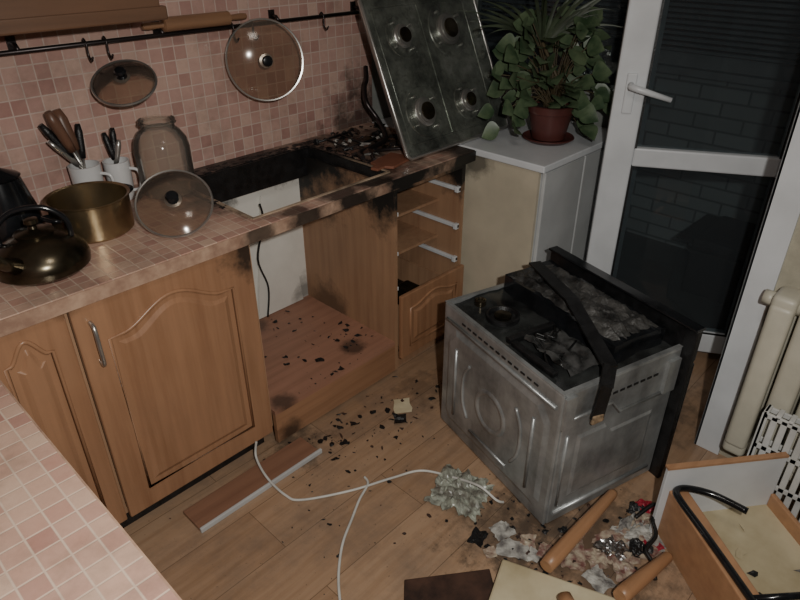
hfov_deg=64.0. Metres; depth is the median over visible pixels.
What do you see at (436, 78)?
gas hob
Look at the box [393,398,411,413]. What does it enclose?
paper scrap
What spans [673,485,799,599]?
frame
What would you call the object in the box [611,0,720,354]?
trim
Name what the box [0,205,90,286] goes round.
kettle
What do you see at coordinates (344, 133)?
grate
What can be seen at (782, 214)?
trim
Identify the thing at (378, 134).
debris
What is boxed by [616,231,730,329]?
floor
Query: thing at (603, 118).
wall
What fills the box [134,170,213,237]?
lid
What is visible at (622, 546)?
scattered rubbish
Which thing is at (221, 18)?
rolling pin
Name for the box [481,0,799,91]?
balcony blind
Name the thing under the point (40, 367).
base cabinet
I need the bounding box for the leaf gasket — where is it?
[611,0,799,336]
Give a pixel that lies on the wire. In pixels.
(655, 536)
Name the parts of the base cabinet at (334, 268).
panel, board, rail, panel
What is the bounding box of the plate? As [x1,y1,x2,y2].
[621,73,637,113]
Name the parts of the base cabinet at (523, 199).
panel beige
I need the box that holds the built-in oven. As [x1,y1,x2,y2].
[441,246,705,524]
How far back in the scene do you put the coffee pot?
1.69 m
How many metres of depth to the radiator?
1.90 m
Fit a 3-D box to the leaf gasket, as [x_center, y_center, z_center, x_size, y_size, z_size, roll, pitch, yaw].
[1.109,-0.656,2.244,0.495,1.800,0.003,8,31,13]
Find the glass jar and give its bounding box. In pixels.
[133,115,195,199]
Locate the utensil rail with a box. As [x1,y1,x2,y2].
[0,1,359,61]
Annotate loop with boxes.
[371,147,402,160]
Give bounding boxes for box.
[676,214,755,306]
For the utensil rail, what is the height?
0.083 m
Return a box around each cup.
[38,108,114,183]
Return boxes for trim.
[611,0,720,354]
[694,103,799,454]
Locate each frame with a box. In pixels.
[476,0,600,109]
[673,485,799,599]
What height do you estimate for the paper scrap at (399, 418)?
0.013 m
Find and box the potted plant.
[454,0,623,145]
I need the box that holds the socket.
[474,297,486,306]
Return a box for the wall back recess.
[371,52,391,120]
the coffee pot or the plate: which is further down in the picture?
the coffee pot
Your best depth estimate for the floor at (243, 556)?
2.02 m
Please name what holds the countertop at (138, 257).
on the base cabinet at (172, 366)
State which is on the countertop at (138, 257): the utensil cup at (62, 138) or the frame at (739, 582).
the utensil cup at (62, 138)
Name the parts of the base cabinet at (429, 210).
drawer, drawer moulding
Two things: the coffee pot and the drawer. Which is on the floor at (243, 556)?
the drawer
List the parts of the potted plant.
pot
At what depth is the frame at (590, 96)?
2.96 m
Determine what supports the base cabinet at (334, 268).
on the floor at (243, 556)
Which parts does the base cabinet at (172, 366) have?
door handle, door moulding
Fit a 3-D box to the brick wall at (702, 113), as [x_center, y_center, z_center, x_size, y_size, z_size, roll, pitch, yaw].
[1.589,-0.797,3.641,3.800,0.970,0.120,26,39,37]
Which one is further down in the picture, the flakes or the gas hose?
the flakes
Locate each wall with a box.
[0,0,372,204]
[489,48,796,249]
[502,92,608,127]
[719,216,799,491]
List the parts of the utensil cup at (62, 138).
tool handle, tool handle, tool handle, tool handle, tool handle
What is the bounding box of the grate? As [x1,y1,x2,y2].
[318,132,375,150]
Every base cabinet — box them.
[0,314,126,523]
[64,245,272,527]
[222,157,397,441]
[372,114,606,294]
[397,164,465,365]
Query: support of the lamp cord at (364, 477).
on the floor at (243, 556)
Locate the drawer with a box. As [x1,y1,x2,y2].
[649,452,799,599]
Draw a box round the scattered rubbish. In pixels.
[467,499,665,593]
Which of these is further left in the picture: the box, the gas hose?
the gas hose
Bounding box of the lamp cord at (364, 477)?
[337,476,368,599]
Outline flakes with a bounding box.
[169,373,682,594]
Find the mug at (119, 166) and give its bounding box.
[102,128,141,199]
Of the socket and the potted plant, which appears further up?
the potted plant
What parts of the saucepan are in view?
handle, handle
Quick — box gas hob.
[357,0,508,160]
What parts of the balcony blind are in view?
sill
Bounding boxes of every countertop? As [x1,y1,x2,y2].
[0,122,475,336]
[0,380,181,599]
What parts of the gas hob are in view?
burner, burner, burner, burner, knob, knob, knob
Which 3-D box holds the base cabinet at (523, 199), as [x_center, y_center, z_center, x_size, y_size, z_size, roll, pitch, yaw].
[0.417,-0.383,3.002,0.898,0.862,0.630,26,39,37]
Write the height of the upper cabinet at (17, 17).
0.705 m
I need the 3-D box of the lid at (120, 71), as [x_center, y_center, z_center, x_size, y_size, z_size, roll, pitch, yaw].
[-0.825,-0.650,1.915,0.190,0.107,0.166,-11,32,-19]
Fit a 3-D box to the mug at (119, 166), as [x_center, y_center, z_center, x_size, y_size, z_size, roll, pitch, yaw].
[-0.880,-0.425,2.006,0.090,0.223,0.093,26,39,37]
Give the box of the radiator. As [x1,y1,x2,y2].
[723,286,799,500]
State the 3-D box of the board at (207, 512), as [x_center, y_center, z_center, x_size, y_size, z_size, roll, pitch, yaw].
[-0.482,0.605,2.152,0.110,0.018,0.485,26,39,37]
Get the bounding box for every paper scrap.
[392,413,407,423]
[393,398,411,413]
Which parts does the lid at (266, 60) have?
knob plate, knob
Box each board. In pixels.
[183,437,321,532]
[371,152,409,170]
[404,569,493,599]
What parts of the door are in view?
handle, lever, door leaf panes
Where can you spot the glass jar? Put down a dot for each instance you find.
(159, 193)
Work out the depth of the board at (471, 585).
1.80 m
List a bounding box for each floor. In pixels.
[123,338,799,599]
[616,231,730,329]
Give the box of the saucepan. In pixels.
[39,181,134,243]
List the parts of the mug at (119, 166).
tool handle, tool handle, tool handle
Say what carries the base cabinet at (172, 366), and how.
on the floor at (243, 556)
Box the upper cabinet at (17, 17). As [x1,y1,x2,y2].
[0,0,167,35]
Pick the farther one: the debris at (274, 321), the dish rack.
the debris at (274, 321)
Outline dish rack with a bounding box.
[747,404,799,522]
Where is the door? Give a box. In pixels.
[586,0,799,353]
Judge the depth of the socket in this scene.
2.15 m
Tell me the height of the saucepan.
0.107 m
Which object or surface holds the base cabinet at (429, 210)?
on the floor at (243, 556)
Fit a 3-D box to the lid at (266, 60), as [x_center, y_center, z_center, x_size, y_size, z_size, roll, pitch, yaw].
[-0.466,-0.830,2.225,0.274,0.272,0.069,-11,32,-19]
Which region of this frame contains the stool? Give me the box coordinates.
[489,489,672,599]
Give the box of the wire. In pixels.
[634,502,657,580]
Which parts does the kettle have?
spout, arch handle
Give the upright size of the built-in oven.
0.618 m
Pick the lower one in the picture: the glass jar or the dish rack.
the dish rack
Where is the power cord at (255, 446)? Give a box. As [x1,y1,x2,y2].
[254,441,503,502]
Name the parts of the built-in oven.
charred plate, oven door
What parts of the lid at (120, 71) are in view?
knob, knob plate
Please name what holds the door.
in the wall at (789, 275)
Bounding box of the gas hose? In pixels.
[357,65,387,159]
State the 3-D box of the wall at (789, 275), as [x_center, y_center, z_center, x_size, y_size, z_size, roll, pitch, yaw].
[2.152,-0.293,1.181,2.340,2.550,0.660,26,39,37]
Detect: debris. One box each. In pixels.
[265,310,371,388]
[308,122,398,161]
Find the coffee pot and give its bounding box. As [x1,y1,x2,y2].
[0,168,45,241]
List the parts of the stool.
leg, leg, leg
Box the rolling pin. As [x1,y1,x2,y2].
[141,11,246,31]
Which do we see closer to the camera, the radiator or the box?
the radiator
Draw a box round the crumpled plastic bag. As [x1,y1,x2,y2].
[424,464,494,521]
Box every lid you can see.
[90,59,157,106]
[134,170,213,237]
[225,18,303,100]
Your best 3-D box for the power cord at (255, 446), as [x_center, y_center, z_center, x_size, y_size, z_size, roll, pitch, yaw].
[-0.082,0.580,2.112,0.847,0.101,0.167,2,30,4]
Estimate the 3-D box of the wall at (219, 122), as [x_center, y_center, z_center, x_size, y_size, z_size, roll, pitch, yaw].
[-1.063,-0.707,1.886,0.120,2.550,2.600,26,39,37]
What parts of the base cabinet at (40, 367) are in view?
door moulding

